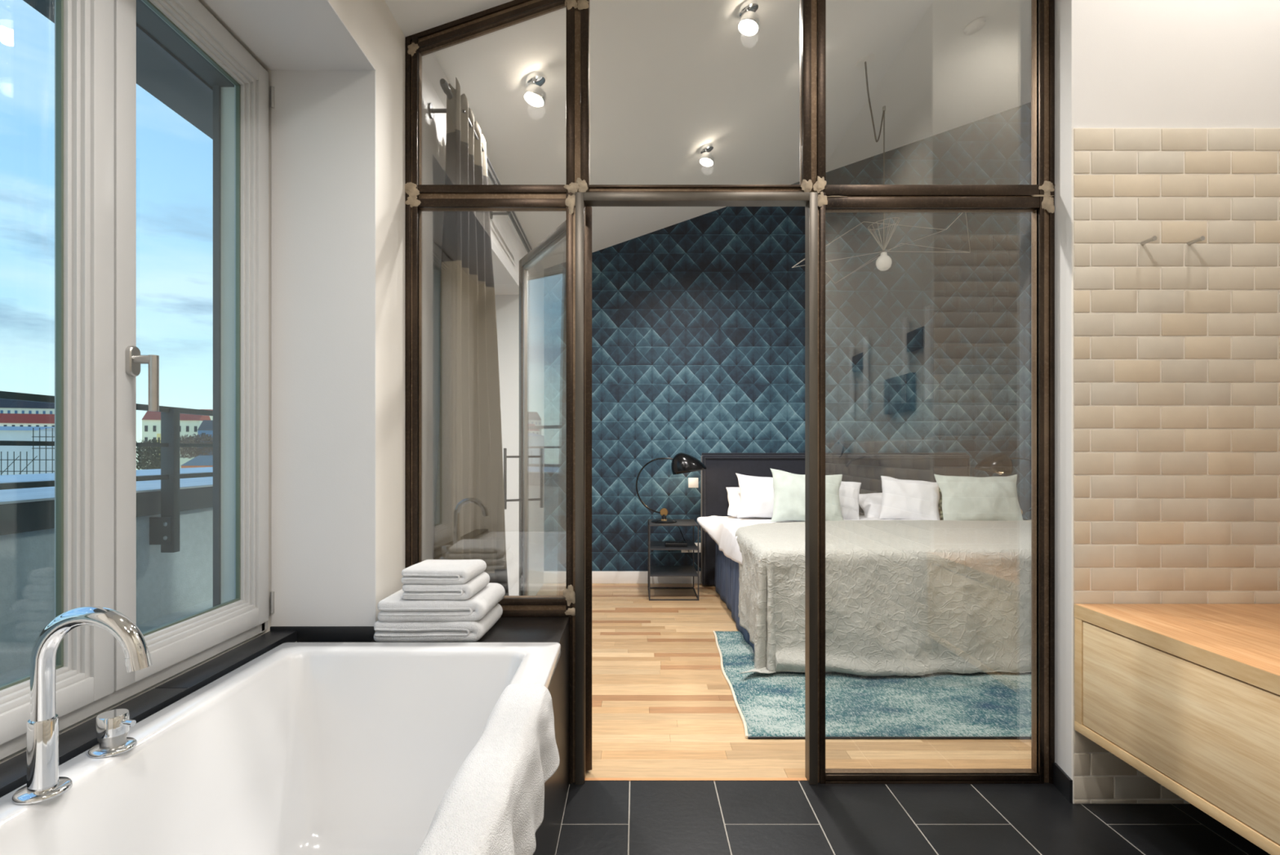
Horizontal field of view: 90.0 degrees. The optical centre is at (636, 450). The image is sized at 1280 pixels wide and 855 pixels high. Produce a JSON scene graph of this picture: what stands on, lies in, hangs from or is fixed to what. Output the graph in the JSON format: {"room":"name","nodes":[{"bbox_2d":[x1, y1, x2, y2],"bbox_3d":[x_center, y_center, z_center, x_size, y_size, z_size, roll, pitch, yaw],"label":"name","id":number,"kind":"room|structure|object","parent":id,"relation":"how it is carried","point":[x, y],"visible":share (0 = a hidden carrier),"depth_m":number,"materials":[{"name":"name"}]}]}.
{"room":"bathroom","nodes":[
{"label":"bathroom","id":0,"kind":"room"},
{"bbox_2d":[221,87,234,603],"bbox_3d":[-1.238,0.167,2.600,0.095,3.200,8.800,0,0,0],"label":"wall","id":1,"kind":"structure","parent":0,"point":[227,93],"depth_m":1.95,"materials":[{"name":"grey paint"}]},
{"bbox_2d":[22,0,213,139],"bbox_3d":[-1.518,-1.488,2.000,0.465,0.410,16.000,0,0,0],"label":"roof overhang","id":2,"kind":"object","parent":1,"relation":"attached to","point":[156,73],"visible":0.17,"depth_m":2.24,"materials":[{"name":"paint"}]},
{"bbox_2d":[136,22,213,95],"bbox_3d":[-1.510,-1.278,2.000,0.020,0.011,16.000,0,0,0],"label":"trim","id":3,"kind":"structure","parent":1,"relation":"attached to","point":[140,29],"depth_m":2.08,"materials":[{"name":"black metal"}]},
{"bbox_2d":[136,0,234,606],"bbox_3d":[-1.238,-0.298,1.282,0.095,1.731,1.325,0,0,0],"label":"window frame","id":4,"kind":"structure","parent":1,"relation":"attached to","point":[146,17],"depth_m":1.94,"materials":[{"name":"paint"}]},
{"bbox_2d":[0,0,543,763],"bbox_3d":[-0.999,-0.248,1.985,0.381,2.830,7.470,0,0,0],"label":"wall","id":5,"kind":"structure","parent":0,"point":[323,116],"depth_m":1.98,"materials":[{"name":"white paint"}]},
{"bbox_2d":[0,0,274,759],"bbox_3d":[-1.131,-0.309,1.291,0.123,1.732,1.442,0,0,0],"label":"window","id":6,"kind":"structure","parent":5,"relation":"in","point":[98,360],"depth_m":1.38,"materials":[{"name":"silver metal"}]},
{"bbox_2d":[0,630,297,797],"bbox_3d":[-1.089,0.573,0.994,0.084,0.032,1.988,0,0,0],"label":"window sill","id":7,"kind":"structure","parent":5,"relation":"attached to","point":[74,741],"depth_m":1.44,"materials":[{"name":"black stone"}]},
{"bbox_2d":[270,626,374,641],"bbox_3d":[-0.970,0.569,1.980,0.322,0.047,0.007,0,0,0],"label":"ledge","id":8,"kind":"object","parent":5,"relation":"attached to","point":[304,633],"visible":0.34,"depth_m":1.98,"materials":[{"name":"black stone"}]},
{"bbox_2d":[428,78,532,253],"bbox_3d":[-0.739,-1.323,3.295,0.139,0.078,1.910,0,0,0],"label":"curtain rod","id":9,"kind":"object","parent":5,"relation":"attached to","point":[444,85],"visible":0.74,"depth_m":3.04,"materials":[{"name":"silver metal"}]},
{"bbox_2d":[433,77,508,595],"bbox_3d":[-0.692,-0.131,2.606,0.214,2.537,0.449,0,0,21],"label":"curtain","id":10,"kind":"object","parent":9,"relation":"hanging from","point":[469,523],"visible":0.68,"depth_m":2.51,"materials":[{"name":"fabric"}]},
{"bbox_2d":[384,0,513,37],"bbox_3d":[0.525,-1.960,0.206,3.650,1.361,4.112,0,0,0],"label":"ceiling","id":11,"kind":"structure","parent":0,"point":[412,17],"depth_m":2.18,"materials":[{"name":"paint"}]},
{"bbox_2d":[404,0,1055,784],"bbox_3d":[0.325,-0.521,2.262,2.285,3.395,0.056,0,0,0],"label":"glass wall","id":12,"kind":"structure","parent":0,"point":[818,197],"depth_m":2.24,"materials":[{"name":"metal"}]},
{"bbox_2d":[503,206,591,770],"bbox_3d":[-0.352,0.138,2.644,0.188,2.035,0.765,0,0,-28],"label":"door","id":13,"kind":"structure","parent":12,"relation":"in","point":[558,235],"depth_m":2.52,"materials":[{"name":"metal"}]},
{"bbox_2d":[584,777,807,780],"bbox_3d":[0.615,1.171,2.271,1.690,0.012,0.017,0,0,0],"label":"trim","id":14,"kind":"structure","parent":12,"relation":"attached to","point":[586,778],"depth_m":2.27,"materials":[{"name":"brown wood"}]},
{"bbox_2d":[433,0,1031,269],"bbox_3d":[1.600,-2.474,4.006,5.800,2.109,3.488,0,0,0],"label":"ceiling","id":15,"kind":"structure","parent":0,"point":[670,79],"depth_m":3.71,"materials":[{"name":"paint"}]},
{"bbox_2d":[523,71,546,106],"bbox_3d":[-0.462,-1.651,2.925,0.104,0.139,0.111,0,0,0],"label":"light","id":16,"kind":"object","parent":15,"relation":"attached to","point":[534,95],"visible":1,"depth_m":2.90,"materials":[{"name":"silver metal"}]},
{"bbox_2d":[699,142,715,166],"bbox_3d":[0.472,-1.971,4.271,0.104,0.139,0.111,0,0,0],"label":"light","id":17,"kind":"object","parent":15,"relation":"attached to","point":[707,158],"visible":1,"depth_m":4.24,"materials":[{"name":"silver metal"}]},
{"bbox_2d":[737,0,760,35],"bbox_3d":[0.517,-1.986,2.937,0.104,0.139,0.111,0,0,0],"label":"light","id":18,"kind":"object","parent":15,"relation":"attached to","point":[748,24],"visible":1,"depth_m":2.91,"materials":[{"name":"silver metal"}]},
{"bbox_2d":[855,53,885,184],"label":"pendant lamp","id":19,"kind":"object","parent":15,"relation":"hanging from","point":[867,60],"depth_m":4.03,"materials":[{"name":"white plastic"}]},
{"bbox_2d":[825,212,963,283],"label":"pendant lamp","id":20,"kind":"object","parent":15,"relation":"hanging from","point":[883,261],"depth_m":4.59,"materials":[{"name":"white plastic"}]},
{"bbox_2d":[964,17,986,35],"bbox_3d":[2.038,-2.546,3.850,0.118,0.066,0.120,0,0,0],"label":"smoke detector","id":21,"kind":"object","parent":15,"relation":"attached to","point":[977,24],"visible":1,"depth_m":3.82,"materials":[{"name":"white plastic"}]},
{"bbox_2d":[543,102,1031,571],"bbox_3d":[1.625,-1.122,5.668,5.650,4.578,0.100,0,0,0],"label":"wall","id":22,"kind":"structure","parent":0,"point":[698,323],"depth_m":5.62,"materials":[{"name":"paper"}]},
{"bbox_2d":[543,570,702,583],"bbox_3d":[1.796,1.113,5.609,5.209,0.107,0.018,0,0,0],"label":"baseboard","id":23,"kind":"structure","parent":22,"relation":"attached to","point":[549,576],"depth_m":5.60,"materials":[{"name":"white paint"}]},
{"bbox_2d":[681,550,691,552],"bbox_3d":[0.441,0.854,5.611,0.090,0.084,0.012,0,0,0],"label":"power socket","id":24,"kind":"object","parent":22,"relation":"attached to","point":[682,551],"visible":0.2,"depth_m":5.61,"materials":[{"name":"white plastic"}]},
{"bbox_2d":[688,477,697,487],"bbox_3d":[0.501,0.285,5.611,0.087,0.087,0.012,0,0,0],"label":"light switch","id":25,"kind":"object","parent":22,"relation":"attached to","point":[692,482],"visible":1,"depth_m":5.61,"materials":[{"name":"white plastic"}]},
{"bbox_2d":[692,542,701,552],"bbox_3d":[0.531,0.854,5.611,0.084,0.084,0.012,0,0,0],"label":"power socket","id":26,"kind":"object","parent":22,"relation":"attached to","point":[696,544],"visible":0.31,"depth_m":5.61,"materials":[{"name":"white plastic"}]},
{"bbox_2d":[535,583,1271,854],"bbox_3d":[1.550,1.217,1.910,5.700,0.100,7.420,0,0,0],"label":"floor","id":27,"kind":"structure","parent":0,"point":[667,817],"depth_m":2.19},
{"bbox_2d":[370,616,568,854],"bbox_3d":[-0.640,0.875,1.118,0.812,0.585,2.236,0,0,0],"label":"bathtub surround","id":28,"kind":"object","parent":27,"relation":"on","point":[506,628],"visible":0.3,"depth_m":2.02,"materials":[{"name":"black tile"}]},
{"bbox_2d":[0,641,560,854],"bbox_3d":[-0.626,0.810,0.968,0.812,0.498,1.816,0,0,0],"label":"bathtub","id":29,"kind":"object","parent":28,"relation":"in","point":[300,748],"visible":0.89,"depth_m":1.67,"materials":[{"name":"white ceramic"}]},
{"bbox_2d":[11,605,151,804],"bbox_3d":[-0.906,0.409,1.052,0.212,0.305,0.074,0,0,0],"label":"spout","id":30,"kind":"object","parent":29,"relation":"on","point":[44,782],"visible":1,"depth_m":1.04,"materials":[{"name":"silver metal"}]},
{"bbox_2d":[88,708,137,757],"bbox_3d":[-0.984,0.528,1.204,0.072,0.066,0.074,0,0,-35],"label":"mixer","id":31,"kind":"object","parent":29,"relation":"on","point":[113,726],"visible":1,"depth_m":1.19,"materials":[{"name":"silver metal"}]},
{"bbox_2d":[414,683,559,854],"bbox_3d":[-0.266,0.649,1.157,0.181,0.202,0.741,0,0,0],"label":"towel","id":32,"kind":"object","parent":29,"relation":"on","point":[494,803],"visible":1,"depth_m":1.12,"materials":[{"name":"white fabric"}]},
{"bbox_2d":[373,603,502,641],"bbox_3d":[-0.625,0.550,2.062,0.342,0.069,0.279,0,0,0],"label":"bath towel","id":33,"kind":"object","parent":28,"relation":"on","point":[462,630],"visible":0.71,"depth_m":1.93,"materials":[{"name":"white fabric"}]},
{"bbox_2d":[377,582,505,621],"bbox_3d":[-0.615,0.486,2.063,0.336,0.069,0.291,0,0,0],"label":"bath towel","id":34,"kind":"object","parent":33,"relation":"on","point":[393,607],"visible":0.77,"depth_m":1.93,"materials":[{"name":"white fabric"}]},
{"bbox_2d":[402,571,489,599],"bbox_3d":[-0.597,0.430,2.034,0.225,0.053,0.225,0,0,0],"label":"hand towel","id":35,"kind":"object","parent":34,"relation":"on","point":[466,590],"visible":0.8,"depth_m":1.93,"materials":[{"name":"white fabric"}]},
{"bbox_2d":[400,559,486,583],"bbox_3d":[-0.605,0.384,2.035,0.214,0.050,0.225,0,0,0],"label":"hand towel","id":36,"kind":"object","parent":35,"relation":"on","point":[428,571],"visible":1,"depth_m":1.94,"materials":[{"name":"white fabric"}]},
{"bbox_2d":[648,519,698,599],"bbox_3d":[0.294,0.875,5.190,0.390,0.585,0.440,0,0,0],"label":"nightstand","id":37,"kind":"object","parent":27,"relation":"on","point":[653,570],"visible":0.97,"depth_m":5.11,"materials":[{"name":"black metal"}]},
{"bbox_2d":[635,452,706,523],"bbox_3d":[0.285,0.300,5.190,0.576,0.562,0.220,0,0,0],"label":"table lamp","id":38,"kind":"object","parent":37,"relation":"on","point":[682,463],"visible":1,"depth_m":5.13,"materials":[{"name":"black metal"}]},
{"bbox_2d":[648,519,697,525],"bbox_3d":[0.294,0.586,5.190,0.380,0.008,0.430,0,0,0],"label":"shelf","id":39,"kind":"object","parent":37,"relation":"attached to","point":[679,522],"depth_m":5.06,"materials":[{"name":"black metal"}]},
{"bbox_2d":[648,541,697,550],"bbox_3d":[0.294,0.772,5.190,0.380,0.008,0.430,0,0,0],"label":"shelf","id":40,"kind":"object","parent":37,"relation":"attached to","point":[654,545],"depth_m":5.05,"materials":[{"name":"black metal"}]},
{"bbox_2d":[648,564,697,576],"bbox_3d":[0.294,0.977,5.190,0.380,0.008,0.430,0,0,0],"label":"shelf","id":41,"kind":"object","parent":37,"relation":"attached to","point":[655,570],"depth_m":5.15,"materials":[{"name":"black metal"}]},
{"bbox_2d":[664,540,687,546],"bbox_3d":[0.320,0.750,5.150,0.180,0.034,0.120,0,0,0],"label":"book","id":42,"kind":"object","parent":37,"relation":"on","point":[667,543],"visible":1,"depth_m":5.09,"materials":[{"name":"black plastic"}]},
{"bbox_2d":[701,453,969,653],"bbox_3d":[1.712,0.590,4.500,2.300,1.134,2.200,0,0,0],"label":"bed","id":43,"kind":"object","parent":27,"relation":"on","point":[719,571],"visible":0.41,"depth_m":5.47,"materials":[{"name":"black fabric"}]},
{"bbox_2d":[697,515,940,568],"bbox_3d":[1.652,0.635,4.353,2.326,0.217,1.869,0,0,0],"label":"duvet","id":44,"kind":"object","parent":43,"relation":"on","point":[722,529],"visible":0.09,"depth_m":4.84,"materials":[{"name":"white fabric"}]},
{"bbox_2d":[725,486,771,518],"bbox_3d":[0.982,0.438,5.218,0.518,0.262,0.352,0,0,0],"label":"pillow","id":45,"kind":"object","parent":44,"relation":"on","point":[733,493],"visible":0.3,"depth_m":5.14,"materials":[{"name":"white fabric"}]},
{"bbox_2d":[735,472,774,517],"bbox_3d":[1.078,0.375,5.062,0.605,0.383,0.249,0,0,0],"label":"pillow","id":46,"kind":"object","parent":44,"relation":"on","point":[757,493],"visible":0.47,"depth_m":4.97,"materials":[{"name":"white fabric"}]},
{"bbox_2d":[770,468,843,521],"bbox_3d":[1.292,0.358,4.836,0.580,0.438,0.224,0,0,3],"label":"cushion","id":47,"kind":"object","parent":44,"relation":"on","point":[788,487],"visible":0.76,"depth_m":4.78,"materials":[{"name":"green fabric"}]},
{"bbox_2d":[839,480,861,519],"bbox_3d":[1.510,0.388,5.099,0.586,0.385,0.221,0,0,5],"label":"pillow","id":48,"kind":"object","parent":44,"relation":"on","point":[849,491],"visible":0.28,"depth_m":5.02,"materials":[{"name":"white fabric"}]},
{"bbox_2d":[858,492,882,517],"bbox_3d":[2.094,0.457,5.261,0.511,0.224,0.318,0,0,0],"label":"pillow","id":49,"kind":"object","parent":44,"relation":"on","point":[870,503],"visible":0.33,"depth_m":5.22,"materials":[{"name":"white fabric"}]},
{"bbox_2d":[879,475,940,519],"bbox_3d":[2.150,0.392,5.024,0.457,0.371,0.230,0,0,18],"label":"pillow","id":50,"kind":"object","parent":44,"relation":"on","point":[902,499],"visible":0.93,"depth_m":4.96,"materials":[{"name":"white fabric"}]},
{"bbox_2d":[937,488,943,519],"bbox_3d":[2.514,0.445,5.001,0.334,0.282,0.178,0,0,0],"label":"cushion","id":51,"kind":"object","parent":44,"relation":"on","point":[940,512],"visible":0.09,"depth_m":4.98,"materials":[{"name":"beige fabric"}]},
{"bbox_2d":[933,474,1022,520],"bbox_3d":[2.600,0.378,4.840,0.625,0.388,0.217,0,0,0],"label":"cushion","id":52,"kind":"object","parent":44,"relation":"on","point":[966,498],"visible":0.84,"depth_m":4.78,"materials":[{"name":"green fabric"}]},
{"bbox_2d":[735,520,1031,675],"bbox_3d":[1.990,0.832,4.004,2.970,0.628,1.591,0,0,0],"label":"bedspread","id":53,"kind":"object","parent":43,"relation":"on","point":[912,597],"visible":0.62,"depth_m":3.33,"materials":[{"name":"grey fabric"}]},
{"bbox_2d":[712,630,1031,738],"bbox_3d":[1.871,1.161,3.341,2.859,0.014,1.517,0,0,0],"label":"rug","id":54,"kind":"object","parent":27,"relation":"on","point":[997,704],"visible":0.34,"depth_m":2.92,"materials":[{"name":"teal carpet"}]},
{"bbox_3d":[3.170,0.874,5.190,0.390,0.585,0.440,0,0,0],"label":"nightstand","id":55,"kind":"object","parent":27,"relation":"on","visible":0},
{"bbox_2d":[974,452,1031,519],"bbox_3d":[3.040,0.300,5.190,0.576,0.562,0.220,0,0,0],"label":"table lamp","id":56,"kind":"object","parent":55,"relation":"on","point":[1001,462],"visible":0.59,"depth_m":5.12,"materials":[{"name":"black metal"}]},
{"bbox_2d":[1054,0,1279,778],"bbox_3d":[1.897,-0.708,2.211,0.906,3.750,0.178,0,0,0],"label":"wall","id":57,"kind":"structure","parent":0,"point":[1119,64],"depth_m":2.12,"materials":[{"name":"white paint"}]},
{"bbox_2d":[1053,762,1072,802],"bbox_3d":[1.451,1.129,2.177,0.009,0.076,0.122,0,0,11],"label":"baseboard","id":58,"kind":"structure","parent":57,"relation":"attached to","point":[1062,781],"depth_m":2.17,"materials":[{"name":"black tile"}]},
{"bbox_2d":[1071,128,1279,803],"bbox_3d":[1.847,0.051,2.116,0.806,2.231,0.011,0,0,0],"label":"wall tiles","id":59,"kind":"structure","parent":57,"relation":"attached to","point":[1175,344],"depth_m":2.11,"materials":[{"name":"beige tile"}]},
{"bbox_2d":[1140,235,1156,244],"bbox_3d":[1.669,-0.682,2.087,0.015,0.015,0.053,0,0,0],"label":"towel hook","id":60,"kind":"object","parent":59,"relation":"attached to","point":[1154,237],"visible":1,"depth_m":2.08,"materials":[{"name":"silver metal"}]},
{"bbox_2d":[1186,235,1204,244],"bbox_3d":[1.824,-0.682,2.087,0.015,0.015,0.053,0,0,0],"label":"towel hook","id":61,"kind":"object","parent":59,"relation":"attached to","point":[1202,237],"visible":1,"depth_m":2.08,"materials":[{"name":"silver metal"}]},
{"bbox_3d":[1.911,-0.533,-0.199,0.878,3.400,3.102,0,0,0],"label":"wall","id":62,"kind":"structure","parent":0,"visible":0},
{"bbox_3d":[1.861,0.052,1.358,0.778,2.231,0.011,0,0,0],"label":"wall tiles","id":63,"kind":"structure","parent":62,"relation":"attached to","visible":0},
{"bbox_2d":[1074,603,1279,854],"bbox_3d":[1.845,0.713,1.732,0.805,0.415,0.752,0,0,0],"label":"vanity cabinet","id":64,"kind":"object","parent":63,"relation":"attached to","point":[1187,695],"visible":1,"depth_m":1.72,"materials":[{"name":"brown wood"}]},
{"bbox_2d":[1075,603,1279,675],"bbox_3d":[1.846,0.527,1.732,0.804,0.044,0.752,0,0,0],"label":"countertop","id":65,"kind":"structure","parent":64,"relation":"on","point":[1248,633],"depth_m":1.85,"materials":[{"name":"brown wood"}]},
{"label":"outside","id":66,"kind":"structure","parent":0,"visible":0},
{"bbox_2d":[142,408,210,469],"bbox_3d":[-103.154,1.320,144.128,13.118,21.120,12.294,0,0,0],"label":"apartment building","id":67,"kind":"structure","parent":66,"point":[189,424],"depth_m":140.65,"materials":[{"name":"white paint"}]},
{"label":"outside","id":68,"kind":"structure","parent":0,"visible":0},
{"bbox_2d":[0,399,54,413],"bbox_3d":[-186.652,-0.610,194.184,25.174,31.080,16.514,0,0,0],"label":"apartment building","id":69,"kind":"structure","parent":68,"point":[6,406],"depth_m":191.59,"materials":[{"name":"white paint"}]},
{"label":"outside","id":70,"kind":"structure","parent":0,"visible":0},
{"bbox_2d":[0,426,54,475],"bbox_3d":[-60.283,3.300,63.644,4.729,11.280,8.300,0,0,-19],"label":"apartment building","id":71,"kind":"structure","parent":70,"point":[6,433],"depth_m":60.55,"materials":[{"name":"white paint"}]},
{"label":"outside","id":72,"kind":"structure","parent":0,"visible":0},
{"bbox_2d":[0,413,54,426],"bbox_3d":[-142.740,2.925,154.210,25.637,23.250,16.676,0,0,0],"label":"apartment building","id":73,"kind":"structure","parent":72,"point":[6,419],"depth_m":150.73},
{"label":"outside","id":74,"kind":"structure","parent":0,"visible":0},
{"bbox_2d":[156,433,160,453],"bbox_3d":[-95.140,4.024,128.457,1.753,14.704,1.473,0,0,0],"label":"apartment building","id":75,"kind":"structure","parent":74,"point":[158,435],"depth_m":127.81,"materials":[{"name":"yellow paint"}]},
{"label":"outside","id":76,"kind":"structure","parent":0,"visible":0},
{"bbox_2d":[136,438,160,469],"bbox_3d":[-76.949,0.778,101.528,11.836,5.412,9.807,0,0,0],"label":"leafy tree","id":77,"kind":"object","parent":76,"point":[154,460],"visible":0.65,"depth_m":98.64,"materials":[{"name":"green plant"}]},
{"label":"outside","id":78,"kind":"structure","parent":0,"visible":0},
{"bbox_2d":[179,433,213,458],"bbox_3d":[-82.931,-0.815,121.773,15.522,4.958,11.851,0,0,0],"label":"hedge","id":79,"kind":"object","parent":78,"point":[194,451],"visible":0.54,"depth_m":118.64,"materials":[{"name":"green plant"}]},
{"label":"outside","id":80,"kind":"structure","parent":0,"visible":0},
{"bbox_2d":[0,427,54,475],"bbox_3d":[-54.520,0.399,57.000,6.555,4.788,0.061,0,0,0],"label":"scaffolding","id":81,"kind":"object","parent":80,"point":[33,436],"visible":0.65,"depth_m":56.98,"materials":[{"name":"metal"}]},
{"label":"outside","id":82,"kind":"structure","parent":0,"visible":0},
{"bbox_2d":[0,598,213,684],"bbox_3d":[-1.718,0.807,1.500,0.865,0.120,15.000,0,0,0],"label":"floor","id":83,"kind":"structure","parent":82,"point":[24,670],"depth_m":2.76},
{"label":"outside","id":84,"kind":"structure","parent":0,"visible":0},
{"bbox_2d":[197,419,213,455],"bbox_3d":[-91.472,2.595,139.109,7.012,18.150,10.157,0,0,0],"label":"house","id":85,"kind":"structure","parent":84,"point":[206,427],"depth_m":135.16,"materials":[{"name":"blue"}]},
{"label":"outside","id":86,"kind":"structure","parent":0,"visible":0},
{"bbox_2d":[204,408,213,420],"bbox_3d":[-114.638,-2.780,174.112,9.139,16.540,10.901,0,0,0],"label":"house","id":87,"kind":"structure","parent":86,"point":[211,416],"depth_m":170.19,"materials":[{"name":"white paint"}]},
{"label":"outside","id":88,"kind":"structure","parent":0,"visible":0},
{"bbox_2d":[0,506,213,672],"bbox_3d":[-2.365,0.817,3.000,0.470,1.100,18.000,0,0,0],"label":"wall","id":89,"kind":"structure","parent":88,"point":[167,583],"depth_m":2.34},
{"bbox_2d":[0,391,213,552],"bbox_3d":[-2.070,0.129,2.000,0.104,0.637,14.000,0,0,0],"label":"terrace railing","id":90,"kind":"object","parent":89,"relation":"attached to","point":[164,530],"visible":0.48,"depth_m":2.79,"materials":[{"name":"metal"}]},
{"bbox_2d":[0,486,213,535],"bbox_3d":[-3.203,0.231,4.000,2.195,0.102,20.000,0,0,0],"label":"trim","id":91,"kind":"structure","parent":89,"relation":"on","point":[23,517],"depth_m":2.30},
{"bbox_2d":[0,466,213,504],"bbox_3d":[-3.225,0.171,4.000,2.250,0.017,20.000,0,0,0],"label":"trim","id":92,"kind":"structure","parent":89,"relation":"attached to","point":[46,493],"depth_m":3.20,"materials":[{"name":"metal"}]},
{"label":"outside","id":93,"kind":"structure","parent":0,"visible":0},
{"bbox_2d":[181,455,213,467],"bbox_3d":[-49.848,5.310,76.471,8.230,9.360,14.724,0,0,0],"label":"warehouse","id":94,"kind":"structure","parent":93,"point":[199,460],"depth_m":71.17,"materials":[{"name":"blue"}]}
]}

